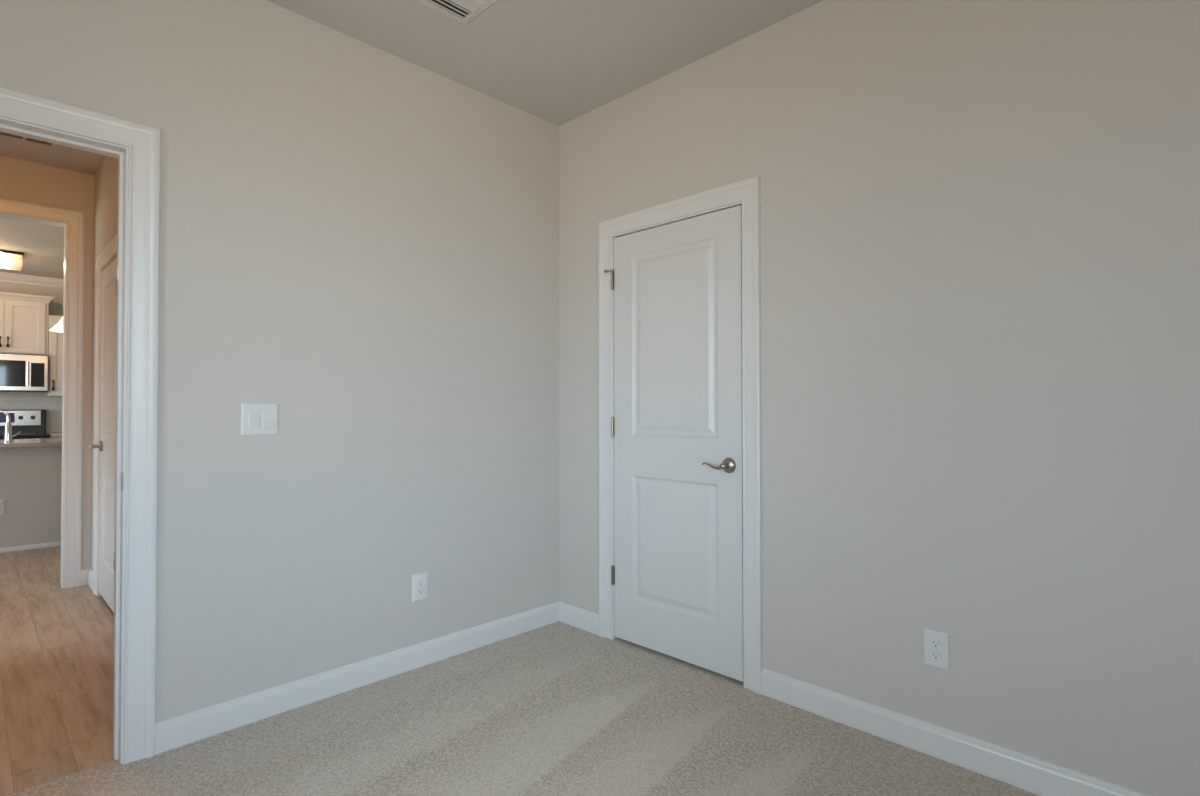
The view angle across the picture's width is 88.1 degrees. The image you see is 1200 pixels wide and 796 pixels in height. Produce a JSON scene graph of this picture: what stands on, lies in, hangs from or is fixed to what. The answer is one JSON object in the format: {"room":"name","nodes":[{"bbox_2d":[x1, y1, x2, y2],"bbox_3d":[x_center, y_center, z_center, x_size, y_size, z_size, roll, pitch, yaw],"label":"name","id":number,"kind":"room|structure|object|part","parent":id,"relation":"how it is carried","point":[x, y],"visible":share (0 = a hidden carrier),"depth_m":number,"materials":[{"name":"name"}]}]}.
{"room":"empty bedroom","nodes":[
{"label":"empty bedroom","id":0,"kind":"room"},
{"bbox_2d":[0,446,61,547],"bbox_3d":[-5.054,0.876,4.952,0.120,0.949,3.800,-1,-1,44],"label":"wall","id":1,"kind":"structure","parent":0,"point":[30,477],"depth_m":5.17,"materials":[{"name":"beige paint"}]},
{"bbox_2d":[0,499,4,514],"bbox_3d":[-4.884,0.888,5.032,0.011,0.122,0.079,-1,-1,44],"label":"electrical outlet","id":2,"kind":"object","parent":1,"relation":"attached to","point":[2,502],"visible":1,"depth_m":5.05,"materials":[{"name":"white plastic"}]},
{"bbox_2d":[0,541,60,552],"bbox_3d":[-5.006,1.270,4.899,0.014,0.103,3.800,-1,-1,44],"label":"baseboard","id":3,"kind":"structure","parent":1,"relation":"attached to","point":[57,543],"depth_m":5.16,"materials":[{"name":"white paint"}]},
{"bbox_2d":[0,282,63,315],"bbox_3d":[-6.922,-0.027,7.415,0.120,2.863,6.920,-1,-1,44],"label":"wall","id":4,"kind":"structure","parent":0,"point":[56,306],"depth_m":7.52,"materials":[{"name":"beige paint"}]},
{"bbox_2d":[0,292,53,354],"bbox_3d":[-6.858,-0.850,7.129,0.387,0.689,0.850,-1,-1,44],"label":"upper cabinet","id":5,"kind":"object","parent":4,"relation":"attached to","point":[24,318],"visible":0.95,"depth_m":7.14,"materials":[{"name":"white paint"}]},
{"bbox_3d":[-6.883,-0.818,6.895,0.020,0.595,0.368,-1,-1,44],"label":"cabinet door","id":6,"kind":"part","parent":5,"relation":"part of","materials":[{"name":"white paint"}]},
{"bbox_2d":[0,353,47,392],"bbox_3d":[-6.831,-0.285,7.094,0.756,0.432,0.437,1,-1,-45],"label":"microwave","id":7,"kind":"object","parent":5,"relation":"attached to","point":[18,372],"visible":1,"depth_m":7.08,"materials":[{"name":"silver metal"}]},
{"bbox_3d":[-6.549,-0.277,7.099,0.024,0.280,0.047,1,-1,-45],"label":"handle","id":8,"kind":"part","parent":7,"relation":"part of","materials":[{"name":"silver metal"}]},
{"bbox_3d":[-6.504,-0.267,7.174,0.116,0.277,0.005,1,-1,-45],"label":"control panel","id":9,"kind":"part","parent":7,"relation":"part of","materials":[{"name":"black glass"}]},
{"bbox_3d":[-6.630,-0.815,7.153,0.020,0.595,0.348,-1,-1,44],"label":"cabinet door","id":10,"kind":"part","parent":5,"relation":"part of","materials":[{"name":"white paint"}]},
{"bbox_3d":[-6.862,-1.159,7.137,0.374,0.070,0.850,-1,-1,44],"label":"crown moulding","id":11,"kind":"part","parent":5,"relation":"part of","materials":[{"name":"white paint"}]},
{"bbox_2d":[0,392,61,431],"bbox_3d":[-6.168,0.183,8.088,0.008,0.500,4.100,-1,-1,44],"label":"backsplash","id":12,"kind":"structure","parent":4,"relation":"attached to","point":[52,405],"depth_m":7.48,"materials":[{"name":"tile"}]},
{"bbox_2d":[0,272,63,287],"bbox_3d":[-6.851,-1.410,7.362,0.085,0.098,6.680,-1,-1,44],"label":"crown molding","id":13,"kind":"structure","parent":4,"relation":"attached to","point":[4,277],"depth_m":7.41,"materials":[{"name":"white paint"}]},
{"bbox_2d":[46,315,62,395],"bbox_3d":[-6.427,-0.498,7.556,0.379,0.956,0.453,-1,-1,44],"label":"upper cabinet","id":14,"kind":"object","parent":4,"relation":"attached to","point":[55,339],"visible":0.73,"depth_m":7.33,"materials":[{"name":"white paint"}]},
{"bbox_2d":[0,156,93,569],"bbox_3d":[-3.556,-0.074,4.107,0.120,2.863,6.920,-1,-1,44],"label":"wall","id":15,"kind":"structure","parent":0,"point":[20,180],"depth_m":4.13,"materials":[{"name":"beige paint"}]},
{"bbox_2d":[0,198,83,588],"bbox_3d":[-3.926,-0.001,3.730,0.157,2.482,1.241,-1,-1,44],"label":"door frame","id":16,"kind":"structure","parent":15,"relation":"in","point":[72,222],"depth_m":4.09,"materials":[{"name":"white paint"}]},
{"bbox_2d":[81,569,89,585],"bbox_3d":[-3.423,1.194,4.128,0.014,0.103,0.052,-1,-1,44],"label":"baseboard","id":17,"kind":"structure","parent":15,"relation":"attached to","point":[84,573],"depth_m":4.12,"materials":[{"name":"white paint"}]},
{"bbox_2d":[91,156,117,570],"bbox_3d":[-2.421,-0.086,3.279,2.660,2.863,0.120,-1,-1,44],"label":"wall","id":18,"kind":"structure","parent":0,"point":[106,176],"depth_m":3.96,"materials":[{"name":"beige paint"}]},
{"bbox_2d":[88,569,92,590],"bbox_3d":[-3.314,1.192,4.047,0.284,0.103,0.014,-1,-1,44],"label":"baseboard","id":19,"kind":"structure","parent":18,"relation":"attached to","point":[90,573],"depth_m":4.05,"materials":[{"name":"white paint"}]},
{"bbox_2d":[90,235,116,612],"bbox_3d":[-2.881,0.169,3.700,0.841,2.140,0.198,-1,-1,44],"label":"door","id":20,"kind":"structure","parent":18,"relation":"in","point":[104,446],"depth_m":3.78,"materials":[{"name":"white paint"}]},
{"bbox_3d":[-3.102,0.299,3.848,0.067,0.067,0.016,-1,-1,44],"label":"handle","id":21,"kind":"part","parent":20,"relation":"part of","materials":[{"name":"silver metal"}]},
{"bbox_2d":[0,0,558,722],"bbox_3d":[-1.514,-0.101,2.219,0.120,2.863,3.790,-1,-1,44],"label":"wall","id":22,"kind":"structure","parent":0,"point":[359,239],"depth_m":2.53,"materials":[{"name":"beige paint"}]},
{"bbox_2d":[0,87,159,764],"bbox_3d":[-1.897,0.140,1.826,0.157,2.132,0.956,-1,-1,44],"label":"door frame","id":23,"kind":"structure","parent":22,"relation":"in","point":[136,146],"depth_m":2.08,"materials":[{"name":"white paint"}]},
{"bbox_3d":[-1.593,0.279,2.066,0.034,0.060,0.005,-1,-1,44],"label":"strike plate","id":24,"kind":"part","parent":23,"relation":"part of","materials":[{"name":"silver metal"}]},
{"bbox_2d":[241,403,277,435],"bbox_3d":[-1.286,0.080,2.351,0.016,0.122,0.129,-1,-1,44],"label":"light switch","id":25,"kind":"object","parent":22,"relation":"attached to","point":[256,418],"visible":1,"depth_m":2.35,"materials":[{"name":"white plastic"}]},
{"bbox_3d":[-1.303,0.080,2.335,0.003,0.070,0.035,-1,-1,44],"label":"rocker frame","id":26,"kind":"part","parent":25,"relation":"part of","materials":[{"name":"white plastic"}]},
{"bbox_3d":[-1.271,0.080,2.368,0.003,0.070,0.035,-1,-1,44],"label":"rocker frame","id":27,"kind":"part","parent":25,"relation":"part of","materials":[{"name":"white plastic"}]},
{"bbox_2d":[155,601,558,754],"bbox_3d":[-0.867,1.166,2.764,0.014,0.103,1.844,-1,-1,44],"label":"baseboard","id":28,"kind":"structure","parent":22,"relation":"attached to","point":[174,732],"depth_m":2.53,"materials":[{"name":"white paint"}]},
{"bbox_2d":[412,572,427,601],"bbox_3d":[-0.817,0.860,2.822,0.011,0.122,0.079,-1,-1,44],"label":"electrical outlet","id":29,"kind":"object","parent":22,"relation":"attached to","point":[419,581],"visible":1,"depth_m":2.82,"materials":[{"name":"white plastic"}]},
{"bbox_2d":[417,588,423,594],"bbox_3d":[-0.815,0.879,2.820,0.004,0.029,0.034,-1,-1,44],"label":"receptacle","id":30,"kind":"object","parent":29,"relation":"attached to","point":[420,591],"depth_m":2.82,"materials":[{"name":"white plastic"}]},
{"bbox_2d":[417,579,423,585],"bbox_3d":[-0.815,0.840,2.820,0.004,0.029,0.034,-1,-1,44],"label":"receptacle","id":31,"kind":"object","parent":29,"relation":"attached to","point":[420,582],"depth_m":2.82,"materials":[{"name":"white plastic"}]},
{"bbox_2d":[0,0,822,278],"bbox_3d":[-2.869,-1.565,3.450,11.490,0.100,6.920,-1,-1,44],"label":"ceiling","id":32,"kind":"structure","parent":0,"point":[557,62],"depth_m":2.68,"materials":[{"name":"grey paint"}]},
{"bbox_2d":[0,250,23,265],"bbox_3d":[-6.086,-1.403,6.260,0.320,0.142,0.380,-1,-1,44],"label":"ceiling lamp","id":33,"kind":"object","parent":32,"relation":"attached to","point":[10,255],"visible":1,"depth_m":6.30,"materials":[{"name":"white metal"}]},
{"bbox_3d":[-6.022,-1.393,6.324,0.058,0.093,0.058,-1,-1,44],"label":"bulb","id":34,"kind":"part","parent":33,"relation":"part of","materials":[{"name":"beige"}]},
{"bbox_3d":[-6.086,-1.461,6.260,0.320,0.026,0.380,-1,-1,44],"label":"ceiling plate","id":35,"kind":"part","parent":33,"relation":"part of","materials":[{"name":"brown metal"}]},
{"bbox_2d":[0,132,55,146],"bbox_3d":[-3.263,-1.509,3.384,0.500,0.012,0.475,-1,-1,44],"label":"ceiling vent","id":36,"kind":"object","parent":32,"relation":"in","point":[1,133],"visible":0.17,"depth_m":3.61,"materials":[{"name":"silver metal"}]},
{"bbox_2d":[49,317,62,332],"bbox_3d":[-4.843,-1.045,5.693,0.316,0.875,0.316,-1,-1,44],"label":"pendant lamp","id":37,"kind":"object","parent":32,"relation":"hanging from","point":[58,327],"visible":0.16,"depth_m":5.58,"materials":[{"name":"white glass"}]},
{"bbox_2d":[417,0,496,24],"bbox_3d":[-0.613,-1.526,2.322,0.220,0.012,0.395,-1,-1,44],"label":"ceiling vent","id":38,"kind":"object","parent":32,"relation":"in","point":[462,11],"visible":1,"depth_m":2.42,"materials":[{"name":"silver metal"}]},
{"bbox_2d":[0,546,1039,795],"bbox_3d":[-2.866,1.293,3.413,11.490,0.130,6.920,-1,-1,44],"label":"floor","id":39,"kind":"structure","parent":0,"point":[558,708],"depth_m":2.23,"materials":[{"name":"carpet"}]},
{"bbox_2d":[0,410,49,439],"bbox_3d":[-6.722,0.700,6.978,0.709,1.132,0.760,-1,-1,44],"label":"range","id":40,"kind":"object","parent":39,"relation":"on","point":[31,424],"visible":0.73,"depth_m":7.30,"materials":[{"name":"black metal"}]},
{"bbox_3d":[-6.925,0.235,7.176,0.008,0.178,0.679,-1,-1,44],"label":"control panel","id":41,"kind":"part","parent":40,"relation":"part of","materials":[{"name":"silver metal"}]},
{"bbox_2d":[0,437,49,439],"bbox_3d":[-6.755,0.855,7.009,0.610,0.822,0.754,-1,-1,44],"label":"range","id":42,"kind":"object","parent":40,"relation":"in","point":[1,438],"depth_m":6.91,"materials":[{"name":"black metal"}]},
{"bbox_2d":[0,433,49,437],"bbox_3d":[-6.718,0.428,6.977,0.567,0.029,0.760,-1,-1,44],"label":"cooktop","id":43,"kind":"object","parent":40,"relation":"in","point":[2,435],"depth_m":7.01,"materials":[{"name":"black glass"}]},
{"bbox_3d":[-5.777,0.878,8.016,0.636,0.841,2.041,-1,-1,44],"label":"base cabinet","id":44,"kind":"object","parent":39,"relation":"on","visible":0},
{"bbox_2d":[46,432,61,436],"bbox_3d":[-5.774,0.440,8.033,0.626,0.033,2.062,-1,-1,44],"label":"countertop","id":45,"kind":"structure","parent":44,"relation":"on","point":[52,434],"depth_m":7.15,"materials":[{"name":"stone"}]},
{"bbox_3d":[-5.312,0.835,5.205,0.598,0.853,3.800,-1,-1,44],"label":"base cabinet","id":46,"kind":"object","parent":39,"relation":"on","visible":0},
{"bbox_2d":[0,438,61,447],"bbox_3d":[-5.230,0.386,5.130,0.850,0.035,3.840,-1,-1,44],"label":"countertop","id":47,"kind":"structure","parent":46,"relation":"on","point":[41,442],"depth_m":5.16,"materials":[{"name":"stone"}]},
{"bbox_2d":[0,410,20,441],"bbox_3d":[-4.979,0.235,5.194,0.056,0.267,0.193,-1,-1,44],"label":"faucet","id":48,"kind":"object","parent":47,"relation":"on","point":[8,425],"visible":0.98,"depth_m":5.20,"materials":[{"name":"silver metal"}]},
{"bbox_3d":[-5.003,0.160,5.172,0.030,0.117,0.128,-1,-1,44],"label":"spout","id":49,"kind":"part","parent":48,"relation":"part of","materials":[{"name":"silver metal"}]},
{"bbox_2d":[559,0,1199,795],"bbox_3d":[1.196,-0.105,2.130,3.870,2.863,0.120,-1,-1,44],"label":"wall","id":50,"kind":"structure","parent":0,"point":[980,219],"depth_m":2.03,"materials":[{"name":"beige paint"}]},
{"bbox_2d":[559,601,598,634],"bbox_3d":[-0.116,1.172,3.309,0.322,0.103,0.014,-1,-1,44],"label":"baseboard","id":51,"kind":"structure","parent":50,"relation":"attached to","point":[586,620],"depth_m":3.30,"materials":[{"name":"white paint"}]},
{"bbox_2d":[598,176,762,694],"bbox_3d":[0.363,0.152,2.916,0.932,2.132,0.198,-1,-1,44],"label":"door","id":52,"kind":"structure","parent":50,"relation":"in","point":[680,400],"depth_m":2.84,"materials":[{"name":"white paint"}]},
{"bbox_3d":[0.483,0.293,2.674,0.105,0.029,0.021,-1,-1,44],"label":"lever","id":53,"kind":"part","parent":52,"relation":"part of","materials":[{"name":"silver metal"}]},
{"bbox_3d":[0.550,0.290,2.664,0.067,0.067,0.016,-1,-1,44],"label":"handle","id":54,"kind":"part","parent":52,"relation":"part of","materials":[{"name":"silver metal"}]},
{"bbox_2d":[924,628,949,670],"bbox_3d":[1.133,0.847,2.089,0.079,0.122,0.011,-1,-1,44],"label":"electrical outlet","id":55,"kind":"object","parent":50,"relation":"attached to","point":[936,643],"visible":1,"depth_m":2.08,"materials":[{"name":"white plastic"}]},
{"bbox_2d":[930,651,941,660],"bbox_3d":[1.131,0.867,2.086,0.034,0.029,0.004,-1,-1,44],"label":"receptacle","id":56,"kind":"object","parent":55,"relation":"attached to","point":[934,655],"depth_m":2.09,"materials":[{"name":"white plastic"}]},
{"bbox_2d":[930,639,941,648],"bbox_3d":[1.131,0.828,2.087,0.034,0.029,0.004,-1,-1,44],"label":"receptacle","id":57,"kind":"object","parent":55,"relation":"attached to","point":[934,643],"depth_m":2.09,"materials":[{"name":"white plastic"}]},
{"bbox_2d":[761,668,1149,795],"bbox_3d":[1.554,1.149,1.668,2.496,0.103,0.014,-1,-1,44],"label":"baseboard","id":58,"kind":"structure","parent":50,"relation":"attached to","point":[1037,776],"depth_m":2.07,"materials":[{"name":"white paint"}]}
]}

